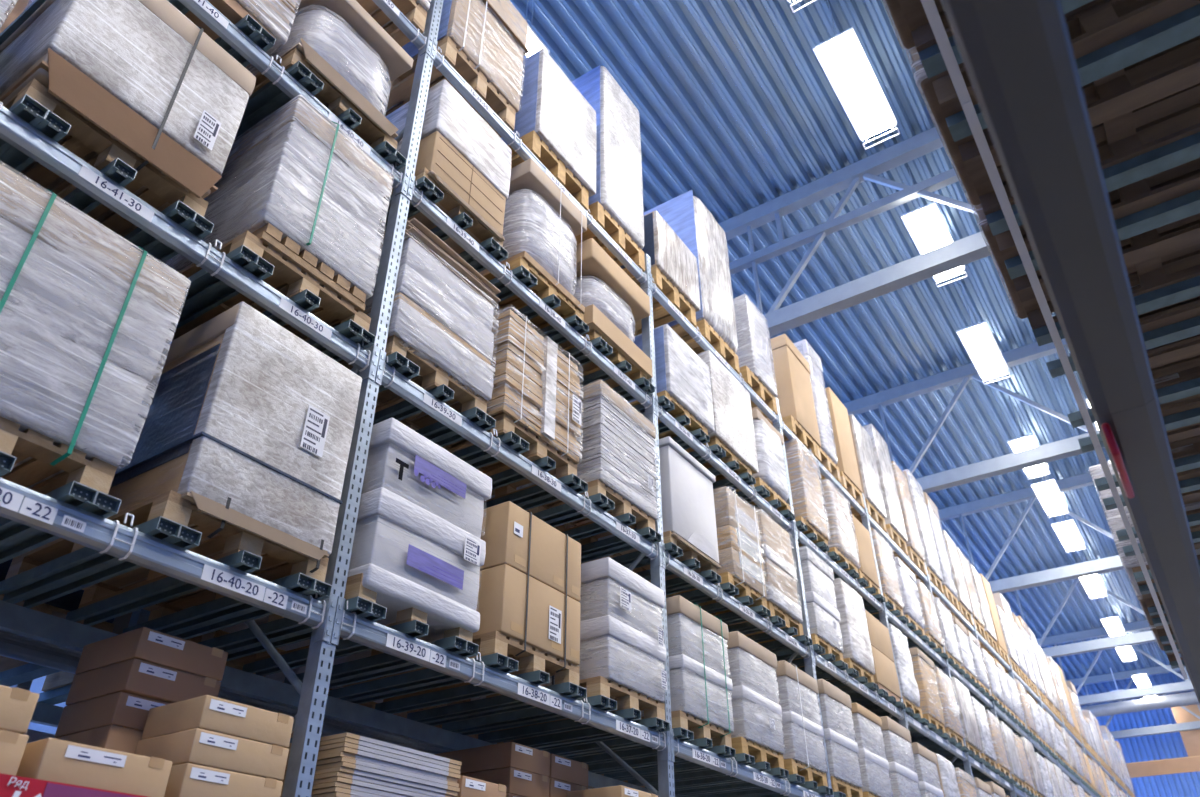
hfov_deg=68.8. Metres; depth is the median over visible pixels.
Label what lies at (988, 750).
load
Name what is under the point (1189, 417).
support
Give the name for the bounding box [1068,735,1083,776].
load
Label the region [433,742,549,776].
carton
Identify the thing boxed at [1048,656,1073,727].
load
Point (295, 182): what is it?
load
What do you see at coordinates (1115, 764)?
load
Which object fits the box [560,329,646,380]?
wooden pallet
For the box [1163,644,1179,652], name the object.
support
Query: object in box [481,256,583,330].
wooden pallet
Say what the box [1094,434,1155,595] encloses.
beam
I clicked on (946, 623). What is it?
load
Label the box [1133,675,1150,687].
diffuser
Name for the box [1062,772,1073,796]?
load
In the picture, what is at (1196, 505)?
load
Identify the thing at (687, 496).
load
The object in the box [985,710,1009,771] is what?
load
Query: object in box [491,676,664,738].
wooden pallet
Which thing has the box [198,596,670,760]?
shelf
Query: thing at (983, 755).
wooden pallet
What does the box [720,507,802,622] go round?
load
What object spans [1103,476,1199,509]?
support
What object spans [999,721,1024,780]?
load
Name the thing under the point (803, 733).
load
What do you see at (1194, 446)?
load
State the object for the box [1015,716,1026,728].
wooden pallet
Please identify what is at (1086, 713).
load
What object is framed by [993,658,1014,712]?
load
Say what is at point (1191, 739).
carton
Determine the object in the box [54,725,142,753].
carton
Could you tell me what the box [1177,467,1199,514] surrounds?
wooden pallet
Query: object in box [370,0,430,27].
load
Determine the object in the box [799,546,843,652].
load
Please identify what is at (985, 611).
load
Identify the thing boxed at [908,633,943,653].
wooden pallet
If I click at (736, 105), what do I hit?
ceiling
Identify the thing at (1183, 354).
wooden pallet
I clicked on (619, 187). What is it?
load
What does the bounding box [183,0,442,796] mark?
upright
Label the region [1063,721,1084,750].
shelf
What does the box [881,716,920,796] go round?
load
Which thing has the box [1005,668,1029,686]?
wooden pallet
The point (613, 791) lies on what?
carton
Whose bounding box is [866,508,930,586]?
shelf
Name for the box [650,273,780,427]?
shelf
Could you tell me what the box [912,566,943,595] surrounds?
wooden pallet
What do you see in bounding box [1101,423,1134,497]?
sign
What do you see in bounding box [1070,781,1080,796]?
load
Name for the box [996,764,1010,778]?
wooden pallet
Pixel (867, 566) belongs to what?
load
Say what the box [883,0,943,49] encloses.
load
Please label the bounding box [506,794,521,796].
carton
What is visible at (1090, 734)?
load
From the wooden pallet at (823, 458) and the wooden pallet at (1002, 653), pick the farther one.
the wooden pallet at (1002, 653)
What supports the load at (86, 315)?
on the wooden pallet at (95, 473)
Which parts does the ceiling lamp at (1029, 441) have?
hanger rod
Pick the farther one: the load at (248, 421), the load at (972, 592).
the load at (972, 592)
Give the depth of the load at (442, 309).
4.97 m
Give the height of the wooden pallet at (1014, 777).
0.130 m
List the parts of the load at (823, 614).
lid, lid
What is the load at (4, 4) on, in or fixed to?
on the wooden pallet
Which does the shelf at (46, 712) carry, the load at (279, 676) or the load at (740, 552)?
the load at (279, 676)
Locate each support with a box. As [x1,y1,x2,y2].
[918,0,1093,78]
[945,4,1199,141]
[986,132,1199,235]
[1004,189,1199,279]
[1033,276,1199,345]
[1046,316,1199,377]
[1067,378,1199,427]
[1078,407,1199,451]
[1094,454,1199,490]
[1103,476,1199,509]
[1116,513,1199,540]
[1122,531,1199,556]
[1133,560,1199,581]
[1138,583,1157,594]
[1147,605,1165,615]
[1152,616,1169,626]
[1159,634,1175,643]
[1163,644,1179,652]
[1170,660,1185,668]
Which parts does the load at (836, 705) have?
lid, lid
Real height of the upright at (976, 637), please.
7.050 m
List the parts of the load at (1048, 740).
lid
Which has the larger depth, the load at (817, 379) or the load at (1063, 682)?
the load at (1063, 682)
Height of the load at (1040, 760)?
0.817 m
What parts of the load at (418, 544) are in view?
lid, lid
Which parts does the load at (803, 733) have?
lid, lid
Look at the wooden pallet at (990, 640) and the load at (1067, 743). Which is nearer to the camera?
the wooden pallet at (990, 640)
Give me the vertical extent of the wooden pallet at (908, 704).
0.130 m
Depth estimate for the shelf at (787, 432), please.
10.82 m
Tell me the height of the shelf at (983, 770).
0.213 m
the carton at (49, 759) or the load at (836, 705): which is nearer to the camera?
the carton at (49, 759)
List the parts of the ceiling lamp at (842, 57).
hanger rod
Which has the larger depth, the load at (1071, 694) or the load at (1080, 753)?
the load at (1071, 694)
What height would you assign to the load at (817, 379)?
1.696 m
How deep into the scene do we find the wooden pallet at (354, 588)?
4.07 m
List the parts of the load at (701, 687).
lid, lid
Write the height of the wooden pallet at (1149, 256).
0.130 m
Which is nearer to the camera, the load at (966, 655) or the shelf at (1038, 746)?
the load at (966, 655)
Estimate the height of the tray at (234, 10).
0.068 m
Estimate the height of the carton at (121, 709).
0.116 m
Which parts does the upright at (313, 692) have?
post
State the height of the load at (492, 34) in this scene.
1.203 m
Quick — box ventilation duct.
[1081,692,1198,716]
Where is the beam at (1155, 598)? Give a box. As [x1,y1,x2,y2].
[1152,595,1187,679]
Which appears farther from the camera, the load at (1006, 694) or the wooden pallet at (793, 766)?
the load at (1006, 694)
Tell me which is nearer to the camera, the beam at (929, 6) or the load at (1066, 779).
the beam at (929, 6)
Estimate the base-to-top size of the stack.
0.736 m
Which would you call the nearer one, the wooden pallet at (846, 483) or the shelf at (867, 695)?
the shelf at (867, 695)
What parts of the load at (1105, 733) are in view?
lid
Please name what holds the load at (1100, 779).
on the wooden pallet
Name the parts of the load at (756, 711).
lid, lid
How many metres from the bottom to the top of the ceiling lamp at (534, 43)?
1.247 m
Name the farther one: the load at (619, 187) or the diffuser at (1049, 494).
the diffuser at (1049, 494)
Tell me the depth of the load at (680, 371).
7.67 m
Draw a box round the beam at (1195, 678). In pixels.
[1186,668,1199,703]
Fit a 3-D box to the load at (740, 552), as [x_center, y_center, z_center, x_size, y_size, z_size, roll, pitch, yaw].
[0.841,1.433,7.947,1.144,0.918,0.676,-20,-39,27]
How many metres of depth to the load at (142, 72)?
3.66 m
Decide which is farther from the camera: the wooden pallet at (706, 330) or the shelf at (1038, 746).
the shelf at (1038, 746)
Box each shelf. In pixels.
[0,0,409,195]
[0,94,379,380]
[0,451,337,651]
[0,630,81,686]
[31,684,449,753]
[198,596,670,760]
[357,349,662,566]
[372,0,432,55]
[377,173,655,414]
[430,38,649,288]
[542,727,832,796]
[611,542,813,664]
[632,394,796,537]
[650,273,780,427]
[772,644,906,724]
[780,414,868,520]
[780,520,886,616]
[832,791,845,796]
[864,601,949,671]
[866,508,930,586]
[874,707,969,765]
[928,575,976,635]
[933,658,995,711]
[941,750,1015,794]
[975,627,1012,673]
[980,700,1030,742]
[998,782,1037,796]
[1012,669,1041,704]
[1016,732,1058,766]
[1040,697,1065,729]
[1049,758,1081,787]
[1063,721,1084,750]
[1072,778,1099,796]
[1083,743,1101,767]
[1100,762,1115,782]
[1115,780,1127,795]
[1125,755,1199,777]
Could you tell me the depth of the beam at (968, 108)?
3.65 m
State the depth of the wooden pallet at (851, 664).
9.32 m
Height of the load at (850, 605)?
0.903 m
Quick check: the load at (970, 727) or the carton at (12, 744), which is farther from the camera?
the load at (970, 727)
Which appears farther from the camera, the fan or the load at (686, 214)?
the fan
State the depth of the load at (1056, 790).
17.33 m
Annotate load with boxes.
[0,0,17,28]
[0,0,33,33]
[0,0,255,236]
[0,164,190,488]
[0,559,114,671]
[22,730,54,742]
[33,0,300,68]
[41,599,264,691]
[56,302,361,602]
[162,94,392,337]
[220,417,491,664]
[247,0,412,143]
[265,666,382,737]
[363,218,499,420]
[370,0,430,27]
[378,80,511,254]
[382,0,528,117]
[383,699,476,738]
[451,308,582,463]
[471,557,666,702]
[473,501,580,672]
[477,159,586,327]
[485,380,659,519]
[499,48,596,196]
[554,238,652,388]
[572,65,644,248]
[581,437,721,580]
[620,210,699,335]
[628,324,713,433]
[641,596,733,736]
[644,190,737,352]
[697,350,757,474]
[711,631,784,754]
[713,486,767,599]
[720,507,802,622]
[733,295,777,396]
[751,334,820,446]
[752,409,792,505]
[767,439,830,539]
[775,660,826,772]
[793,339,837,463]
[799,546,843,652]
[817,678,862,787]
[820,480,859,568]
[821,387,861,492]
[833,578,874,674]
[848,414,886,518]
[850,514,879,587]
[851,703,892,796]
[861,529,904,609]
[863,424,907,541]
[865,610,900,701]
[879,557,924,628]
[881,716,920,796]
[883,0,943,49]
[889,624,920,707]
[891,460,925,561]
[901,469,942,580]
[906,0,1199,205]
[910,647,945,724]
[911,742,943,796]
[915,579,943,646]
[923,492,957,597]
[933,666,964,738]
[934,597,962,663]
[935,753,960,796]
[941,530,972,613]
[951,615,976,677]
[951,677,982,750]
[955,768,977,796]
[957,547,985,627]
[967,629,989,688]
[969,563,996,640]
[971,696,996,760]
[973,123,1197,316]
[974,777,991,796]
[980,574,1007,653]
[980,648,1003,701]
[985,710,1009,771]
[985,781,1005,796]
[992,592,1026,674]
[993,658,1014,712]
[995,605,1018,665]
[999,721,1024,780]
[1006,674,1024,721]
[1012,612,1036,686]
[1013,733,1034,788]
[1015,679,1036,732]
[1016,616,1045,694]
[1020,737,1045,796]
[1026,693,1044,740]
[1028,627,1054,704]
[1035,752,1053,796]
[1036,704,1053,748]
[1038,645,1060,711]
[1044,758,1061,796]
[1045,655,1067,720]
[1045,711,1063,757]
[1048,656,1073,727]
[1053,764,1068,796]
[1054,721,1069,764]
[1056,663,1080,734]
[1061,727,1077,771]
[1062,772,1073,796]
[1065,681,1091,746]
[1067,686,1087,741]
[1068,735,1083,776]
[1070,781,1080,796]
[1075,744,1091,783]
[1076,785,1084,796]
[1082,710,1106,763]
[1083,715,1097,752]
[1083,753,1096,788]
[1086,717,1101,758]
[1088,461,1199,595]
[1088,757,1101,793]
[1092,761,1107,796]
[1093,715,1112,769]
[1098,767,1110,796]
[1099,725,1124,782]
[1103,772,1114,796]
[1104,740,1116,773]
[1105,740,1120,777]
[1109,732,1128,787]
[1110,780,1117,796]
[1113,783,1120,796]
[1115,741,1134,794]
[1121,761,1131,790]
[1131,264,1199,290]
[1131,581,1160,624]
[1144,611,1170,650]
[1153,366,1199,383]
[1171,442,1199,454]
[1184,501,1199,510]
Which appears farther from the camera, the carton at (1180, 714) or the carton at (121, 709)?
the carton at (1180, 714)
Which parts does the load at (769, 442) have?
lid, cord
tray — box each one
[0,48,221,198]
[56,491,328,602]
[185,0,275,39]
[254,38,398,143]
[378,170,504,254]
[554,304,652,388]
[875,683,899,701]
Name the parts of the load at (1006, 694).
lid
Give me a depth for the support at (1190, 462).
5.39 m
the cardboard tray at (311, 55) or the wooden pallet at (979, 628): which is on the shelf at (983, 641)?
the wooden pallet at (979, 628)
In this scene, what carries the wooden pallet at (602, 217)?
on the shelf at (439, 61)
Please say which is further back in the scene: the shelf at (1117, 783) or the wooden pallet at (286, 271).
the shelf at (1117, 783)
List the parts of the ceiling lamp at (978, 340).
hanger rod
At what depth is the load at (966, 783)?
11.46 m
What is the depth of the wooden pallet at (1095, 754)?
24.98 m
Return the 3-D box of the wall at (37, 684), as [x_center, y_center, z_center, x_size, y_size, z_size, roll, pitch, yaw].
[0.987,9.268,21.631,0.200,11.700,53.560,-20,-39,27]
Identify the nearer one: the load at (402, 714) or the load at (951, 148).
the load at (951, 148)
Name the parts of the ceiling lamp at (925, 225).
hanger rod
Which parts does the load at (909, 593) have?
lid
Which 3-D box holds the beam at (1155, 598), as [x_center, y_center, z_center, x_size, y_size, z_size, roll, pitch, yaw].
[5.148,2.155,7.905,0.034,0.100,2.798,-20,-39,27]
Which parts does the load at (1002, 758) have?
lid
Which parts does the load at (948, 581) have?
lid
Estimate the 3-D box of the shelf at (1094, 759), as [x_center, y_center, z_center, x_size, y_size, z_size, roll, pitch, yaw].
[13.162,10.075,24.507,1.170,0.200,2.792,-20,-39,27]
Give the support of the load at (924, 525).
on the wooden pallet
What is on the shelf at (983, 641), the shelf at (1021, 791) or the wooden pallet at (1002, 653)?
the wooden pallet at (1002, 653)
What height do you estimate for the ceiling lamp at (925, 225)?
1.247 m
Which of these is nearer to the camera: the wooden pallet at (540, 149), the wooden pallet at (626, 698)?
the wooden pallet at (626, 698)
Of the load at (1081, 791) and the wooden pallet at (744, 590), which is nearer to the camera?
the wooden pallet at (744, 590)
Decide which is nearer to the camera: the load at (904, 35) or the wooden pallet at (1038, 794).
the load at (904, 35)
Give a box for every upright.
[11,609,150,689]
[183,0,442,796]
[596,253,674,796]
[773,397,831,787]
[861,493,920,795]
[924,562,976,793]
[971,614,1016,796]
[1007,654,1027,728]
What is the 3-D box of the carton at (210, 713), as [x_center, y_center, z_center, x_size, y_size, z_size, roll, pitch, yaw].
[-1.406,1.221,3.241,0.344,0.112,0.388,-20,-39,27]
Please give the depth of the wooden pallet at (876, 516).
12.03 m
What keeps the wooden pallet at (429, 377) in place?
on the shelf at (394, 373)
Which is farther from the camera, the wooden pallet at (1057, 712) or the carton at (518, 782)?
the wooden pallet at (1057, 712)
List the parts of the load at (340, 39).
lid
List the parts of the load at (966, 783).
lid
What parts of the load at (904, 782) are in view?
lid, lid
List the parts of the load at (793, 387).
lid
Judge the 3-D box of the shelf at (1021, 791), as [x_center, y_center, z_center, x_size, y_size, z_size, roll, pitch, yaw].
[6.965,7.079,15.301,1.215,0.213,2.792,-20,-39,27]
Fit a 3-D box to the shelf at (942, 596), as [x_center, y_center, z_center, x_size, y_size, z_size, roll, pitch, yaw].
[5.396,3.639,14.799,1.170,0.209,2.792,-20,-39,27]
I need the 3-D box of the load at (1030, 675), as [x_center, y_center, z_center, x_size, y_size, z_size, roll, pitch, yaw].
[9.083,5.794,19.903,1.122,1.490,0.758,-20,-39,27]
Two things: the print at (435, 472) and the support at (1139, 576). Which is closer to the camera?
the print at (435, 472)
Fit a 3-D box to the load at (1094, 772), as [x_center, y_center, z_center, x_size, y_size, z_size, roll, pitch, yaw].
[12.705,10.188,23.489,1.118,0.810,0.788,-20,-39,27]
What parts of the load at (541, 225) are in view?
lid, cord, cord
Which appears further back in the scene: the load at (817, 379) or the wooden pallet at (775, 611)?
the load at (817, 379)
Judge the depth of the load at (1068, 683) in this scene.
24.93 m
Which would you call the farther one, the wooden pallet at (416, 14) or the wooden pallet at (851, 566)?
the wooden pallet at (851, 566)
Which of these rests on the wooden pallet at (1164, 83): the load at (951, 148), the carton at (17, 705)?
the load at (951, 148)
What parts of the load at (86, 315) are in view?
lid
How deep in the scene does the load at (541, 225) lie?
6.40 m
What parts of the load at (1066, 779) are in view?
lid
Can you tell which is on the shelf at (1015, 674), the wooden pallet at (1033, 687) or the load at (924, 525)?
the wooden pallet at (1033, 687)
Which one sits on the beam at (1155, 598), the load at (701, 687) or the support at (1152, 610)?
the support at (1152, 610)
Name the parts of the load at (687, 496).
lid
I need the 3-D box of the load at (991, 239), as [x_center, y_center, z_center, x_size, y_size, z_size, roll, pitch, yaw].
[2.410,-1.149,4.211,1.175,0.968,0.792,-20,-39,27]
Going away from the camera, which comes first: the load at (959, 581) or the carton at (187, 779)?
the carton at (187, 779)
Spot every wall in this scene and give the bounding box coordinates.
[10,676,66,734]
[1096,707,1199,796]
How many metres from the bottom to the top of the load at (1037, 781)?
0.917 m
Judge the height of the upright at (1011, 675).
7.050 m
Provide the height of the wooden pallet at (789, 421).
0.220 m
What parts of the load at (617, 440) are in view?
lid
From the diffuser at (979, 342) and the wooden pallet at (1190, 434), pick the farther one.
the diffuser at (979, 342)
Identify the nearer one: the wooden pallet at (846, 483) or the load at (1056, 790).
the wooden pallet at (846, 483)
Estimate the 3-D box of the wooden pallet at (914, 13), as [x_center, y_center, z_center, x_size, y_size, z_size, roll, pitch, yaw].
[1.393,-1.558,2.605,1.100,0.130,0.750,-20,-39,27]
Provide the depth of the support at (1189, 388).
4.73 m
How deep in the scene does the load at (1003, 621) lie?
18.16 m
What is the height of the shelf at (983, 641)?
0.209 m
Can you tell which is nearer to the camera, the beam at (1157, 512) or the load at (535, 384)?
the beam at (1157, 512)
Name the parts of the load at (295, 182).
lid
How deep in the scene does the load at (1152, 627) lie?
8.65 m
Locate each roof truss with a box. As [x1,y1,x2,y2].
[719,127,991,336]
[843,338,1104,493]
[938,472,1123,593]
[1000,569,1156,657]
[1036,620,1193,705]
[1066,665,1199,738]
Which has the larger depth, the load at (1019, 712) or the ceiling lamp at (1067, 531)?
the ceiling lamp at (1067, 531)
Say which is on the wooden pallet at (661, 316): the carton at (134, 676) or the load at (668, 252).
the load at (668, 252)
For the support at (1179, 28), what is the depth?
2.98 m
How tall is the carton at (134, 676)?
0.117 m
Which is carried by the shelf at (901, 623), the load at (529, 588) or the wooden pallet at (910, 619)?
the wooden pallet at (910, 619)
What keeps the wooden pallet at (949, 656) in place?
on the shelf at (976, 691)
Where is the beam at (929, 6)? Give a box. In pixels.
[921,0,970,104]
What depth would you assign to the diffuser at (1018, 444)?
17.03 m
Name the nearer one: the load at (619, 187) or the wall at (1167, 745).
the load at (619, 187)
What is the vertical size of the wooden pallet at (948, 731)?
0.130 m
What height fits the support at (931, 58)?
0.050 m
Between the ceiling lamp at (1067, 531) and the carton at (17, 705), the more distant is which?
the ceiling lamp at (1067, 531)
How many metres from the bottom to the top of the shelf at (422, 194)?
0.213 m
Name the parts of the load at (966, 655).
lid, lid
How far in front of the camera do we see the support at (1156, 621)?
7.76 m
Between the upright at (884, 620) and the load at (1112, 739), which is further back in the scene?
the load at (1112, 739)
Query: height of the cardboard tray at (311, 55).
0.120 m
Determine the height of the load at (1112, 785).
0.856 m
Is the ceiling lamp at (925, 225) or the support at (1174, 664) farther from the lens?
the ceiling lamp at (925, 225)
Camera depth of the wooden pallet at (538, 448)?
5.45 m
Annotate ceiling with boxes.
[510,0,1191,706]
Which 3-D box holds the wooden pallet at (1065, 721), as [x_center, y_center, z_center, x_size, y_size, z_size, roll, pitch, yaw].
[11.125,8.219,22.019,1.100,0.220,0.750,-20,-39,27]
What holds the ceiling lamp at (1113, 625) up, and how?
hanging from the ceiling
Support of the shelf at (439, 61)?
attached to the upright at (313, 692)
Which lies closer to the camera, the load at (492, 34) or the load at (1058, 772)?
the load at (492, 34)
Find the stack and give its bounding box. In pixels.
[280,732,461,796]
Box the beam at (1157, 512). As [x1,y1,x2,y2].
[1088,388,1199,673]
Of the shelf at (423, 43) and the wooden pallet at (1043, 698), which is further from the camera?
the wooden pallet at (1043, 698)
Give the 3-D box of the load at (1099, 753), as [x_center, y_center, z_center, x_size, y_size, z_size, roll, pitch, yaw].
[14.279,10.256,26.283,1.119,1.095,0.798,-20,-39,27]
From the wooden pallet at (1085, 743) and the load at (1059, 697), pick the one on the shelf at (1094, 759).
the wooden pallet at (1085, 743)
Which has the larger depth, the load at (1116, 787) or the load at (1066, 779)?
the load at (1116, 787)
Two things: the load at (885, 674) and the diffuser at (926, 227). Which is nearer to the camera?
the load at (885, 674)
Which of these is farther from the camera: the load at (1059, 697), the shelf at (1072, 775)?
the load at (1059, 697)
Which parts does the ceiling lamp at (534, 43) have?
hanger rod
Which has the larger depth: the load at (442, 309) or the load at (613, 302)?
the load at (613, 302)
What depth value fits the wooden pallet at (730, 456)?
8.14 m
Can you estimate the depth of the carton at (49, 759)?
2.68 m
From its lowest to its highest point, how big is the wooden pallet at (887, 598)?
0.130 m
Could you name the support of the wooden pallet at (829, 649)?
on the shelf at (867, 695)
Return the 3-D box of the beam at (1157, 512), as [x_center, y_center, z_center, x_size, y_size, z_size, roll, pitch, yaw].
[2.134,0.627,3.255,0.154,0.110,2.798,-20,-39,27]
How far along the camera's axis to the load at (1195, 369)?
4.98 m
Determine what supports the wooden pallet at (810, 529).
on the shelf at (829, 558)
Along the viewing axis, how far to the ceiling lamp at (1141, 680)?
30.35 m
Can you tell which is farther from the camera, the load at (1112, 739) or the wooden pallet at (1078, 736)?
the load at (1112, 739)
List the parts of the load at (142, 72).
lid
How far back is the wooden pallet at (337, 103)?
4.80 m
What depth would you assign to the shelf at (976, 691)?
13.82 m
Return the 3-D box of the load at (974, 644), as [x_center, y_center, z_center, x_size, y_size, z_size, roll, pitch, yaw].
[5.976,4.596,15.092,1.121,0.857,0.784,-20,-39,27]
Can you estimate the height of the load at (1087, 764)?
0.800 m
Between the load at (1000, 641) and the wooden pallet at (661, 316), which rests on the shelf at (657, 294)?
the wooden pallet at (661, 316)
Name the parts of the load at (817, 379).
lid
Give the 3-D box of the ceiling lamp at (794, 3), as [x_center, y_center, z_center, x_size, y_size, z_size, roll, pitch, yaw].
[1.798,-5.071,9.029,0.470,1.247,1.617,-20,-39,27]
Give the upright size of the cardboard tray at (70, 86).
0.190 m
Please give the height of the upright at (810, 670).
7.050 m
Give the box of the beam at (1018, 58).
[941,0,1154,413]
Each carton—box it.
[0,685,39,733]
[0,730,28,775]
[16,738,171,796]
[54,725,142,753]
[55,691,170,737]
[65,658,220,705]
[76,627,227,680]
[135,728,288,780]
[141,695,293,747]
[164,763,282,796]
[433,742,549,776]
[456,776,506,796]
[460,767,549,796]
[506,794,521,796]
[549,754,587,786]
[549,778,587,796]
[567,785,658,796]
[1171,691,1199,722]
[1180,729,1199,756]
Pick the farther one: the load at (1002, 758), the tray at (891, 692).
the load at (1002, 758)
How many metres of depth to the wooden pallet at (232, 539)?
3.60 m
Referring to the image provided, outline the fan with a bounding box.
[1110,668,1126,700]
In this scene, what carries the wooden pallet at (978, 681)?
on the shelf at (976, 691)
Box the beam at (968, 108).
[961,95,1099,445]
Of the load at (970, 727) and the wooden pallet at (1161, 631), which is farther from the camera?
the load at (970, 727)
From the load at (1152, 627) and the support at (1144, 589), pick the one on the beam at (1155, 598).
the support at (1144, 589)
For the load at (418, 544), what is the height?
0.870 m
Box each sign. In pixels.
[0,773,146,796]
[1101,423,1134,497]
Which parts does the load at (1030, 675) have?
lid, lid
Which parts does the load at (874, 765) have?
lid, lid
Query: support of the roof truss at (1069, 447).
attached to the ceiling
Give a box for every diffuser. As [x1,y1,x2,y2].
[526,35,538,56]
[820,35,892,139]
[906,208,961,279]
[961,326,1005,378]
[1011,438,1046,475]
[1034,482,1065,514]
[1054,522,1082,549]
[1080,575,1104,596]
[1102,618,1123,635]
[1116,646,1135,660]
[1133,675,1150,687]
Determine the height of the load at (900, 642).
0.923 m
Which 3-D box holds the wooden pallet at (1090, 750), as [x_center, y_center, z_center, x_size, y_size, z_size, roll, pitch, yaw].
[13.183,9.924,24.592,1.100,0.220,0.750,-20,-39,27]
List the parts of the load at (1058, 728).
lid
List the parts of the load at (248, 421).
lid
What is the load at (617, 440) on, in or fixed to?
on the wooden pallet at (622, 506)
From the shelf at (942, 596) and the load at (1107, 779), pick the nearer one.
the shelf at (942, 596)
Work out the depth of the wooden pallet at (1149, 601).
7.31 m
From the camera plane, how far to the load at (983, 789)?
12.15 m
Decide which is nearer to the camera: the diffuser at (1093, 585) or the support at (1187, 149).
the support at (1187, 149)
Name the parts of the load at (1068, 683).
lid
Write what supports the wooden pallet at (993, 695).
on the shelf at (1017, 727)
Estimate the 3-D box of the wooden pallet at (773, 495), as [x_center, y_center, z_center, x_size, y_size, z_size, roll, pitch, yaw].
[1.303,1.162,9.016,1.100,0.130,0.750,-20,-39,27]
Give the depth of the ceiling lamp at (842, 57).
10.12 m
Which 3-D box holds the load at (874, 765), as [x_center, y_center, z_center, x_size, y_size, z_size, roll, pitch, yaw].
[2.320,3.735,9.078,1.122,0.828,0.743,-20,-39,27]
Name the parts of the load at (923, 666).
lid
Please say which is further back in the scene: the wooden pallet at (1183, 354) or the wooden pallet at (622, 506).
the wooden pallet at (622, 506)
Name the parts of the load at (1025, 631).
lid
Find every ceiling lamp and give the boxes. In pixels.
[526,0,549,56]
[787,0,816,12]
[812,0,899,149]
[901,167,967,286]
[956,284,1010,384]
[1008,397,1050,479]
[1030,474,1068,517]
[1051,511,1085,552]
[1079,548,1107,598]
[1100,595,1124,636]
[1112,614,1137,661]
[1131,661,1151,687]
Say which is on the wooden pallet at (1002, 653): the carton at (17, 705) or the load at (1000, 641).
the load at (1000, 641)
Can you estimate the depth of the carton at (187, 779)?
2.98 m
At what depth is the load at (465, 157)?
5.70 m
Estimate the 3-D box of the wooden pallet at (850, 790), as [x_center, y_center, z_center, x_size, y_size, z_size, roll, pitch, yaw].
[1.801,3.727,8.200,1.100,0.130,0.750,-20,-39,27]
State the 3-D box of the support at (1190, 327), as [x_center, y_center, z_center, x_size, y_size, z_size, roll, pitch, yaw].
[2.872,-0.342,4.278,1.268,0.050,0.084,-20,-39,27]
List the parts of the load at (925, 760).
lid, lid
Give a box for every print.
[406,544,463,589]
[414,455,466,498]
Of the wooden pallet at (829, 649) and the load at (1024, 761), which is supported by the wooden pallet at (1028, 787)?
the load at (1024, 761)
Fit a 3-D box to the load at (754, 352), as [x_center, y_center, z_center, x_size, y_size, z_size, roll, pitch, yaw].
[1.365,-0.442,10.140,1.123,1.102,0.599,-20,-39,27]
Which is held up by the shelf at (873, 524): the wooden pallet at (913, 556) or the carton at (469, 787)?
the wooden pallet at (913, 556)
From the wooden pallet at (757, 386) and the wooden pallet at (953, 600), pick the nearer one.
the wooden pallet at (757, 386)
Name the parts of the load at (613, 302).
lid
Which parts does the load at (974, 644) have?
lid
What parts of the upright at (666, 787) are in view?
post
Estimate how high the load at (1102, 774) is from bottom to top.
0.903 m
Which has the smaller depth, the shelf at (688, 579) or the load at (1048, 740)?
the shelf at (688, 579)
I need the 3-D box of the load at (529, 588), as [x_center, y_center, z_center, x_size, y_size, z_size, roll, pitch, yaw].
[-0.759,1.238,5.190,1.100,0.835,0.712,-20,-39,27]
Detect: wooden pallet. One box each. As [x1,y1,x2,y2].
[0,416,116,494]
[4,79,207,236]
[5,490,328,620]
[165,230,370,341]
[201,573,472,661]
[251,48,397,149]
[338,335,486,430]
[343,631,578,709]
[356,0,426,46]
[381,36,515,137]
[381,167,502,246]
[442,413,576,502]
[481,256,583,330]
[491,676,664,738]
[508,130,588,210]
[526,479,654,544]
[548,710,731,747]
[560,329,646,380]
[574,201,644,277]
[603,531,716,581]
[629,390,707,438]
[631,265,696,335]
[666,572,766,615]
[677,319,739,373]
[685,437,751,480]
[712,737,783,768]
[716,601,803,643]
[732,477,790,513]
[739,365,777,417]
[770,415,817,457]
[778,516,827,551]
[783,758,827,786]
[787,633,843,667]
[798,658,874,683]
[812,547,858,581]
[816,443,840,482]
[819,471,864,511]
[830,776,862,796]
[848,498,886,534]
[853,570,880,594]
[863,792,878,796]
[867,593,903,616]
[871,524,908,557]
[878,615,924,635]
[892,546,926,577]
[898,0,952,51]
[902,696,922,717]
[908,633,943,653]
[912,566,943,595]
[922,714,945,732]
[926,651,960,668]
[932,0,1199,215]
[932,585,959,612]
[945,601,973,626]
[945,728,963,745]
[961,617,986,640]
[961,666,976,682]
[966,741,981,757]
[976,680,990,695]
[979,631,998,653]
[981,753,996,768]
[986,645,1009,666]
[991,693,1003,707]
[995,158,1199,329]
[996,657,1020,676]
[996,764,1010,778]
[1003,705,1015,718]
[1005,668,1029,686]
[1011,774,1023,786]
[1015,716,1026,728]
[1023,782,1034,794]
[1025,679,1038,697]
[1027,689,1047,705]
[1034,791,1043,796]
[1035,698,1055,714]
[1044,707,1062,722]
[1052,715,1069,729]
[1059,722,1075,736]
[1072,730,1082,743]
[1076,743,1093,756]
[1078,737,1088,749]
[1087,749,1099,761]
[1132,555,1199,606]
[1138,296,1199,388]
[1151,599,1172,636]
[1160,394,1199,459]
[1162,628,1182,661]
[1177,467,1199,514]
[1190,525,1199,559]
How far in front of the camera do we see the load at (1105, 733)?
29.50 m
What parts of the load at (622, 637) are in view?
lid, lid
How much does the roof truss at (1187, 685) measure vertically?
2.320 m
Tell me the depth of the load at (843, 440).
11.77 m
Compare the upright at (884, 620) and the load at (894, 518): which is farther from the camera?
the load at (894, 518)

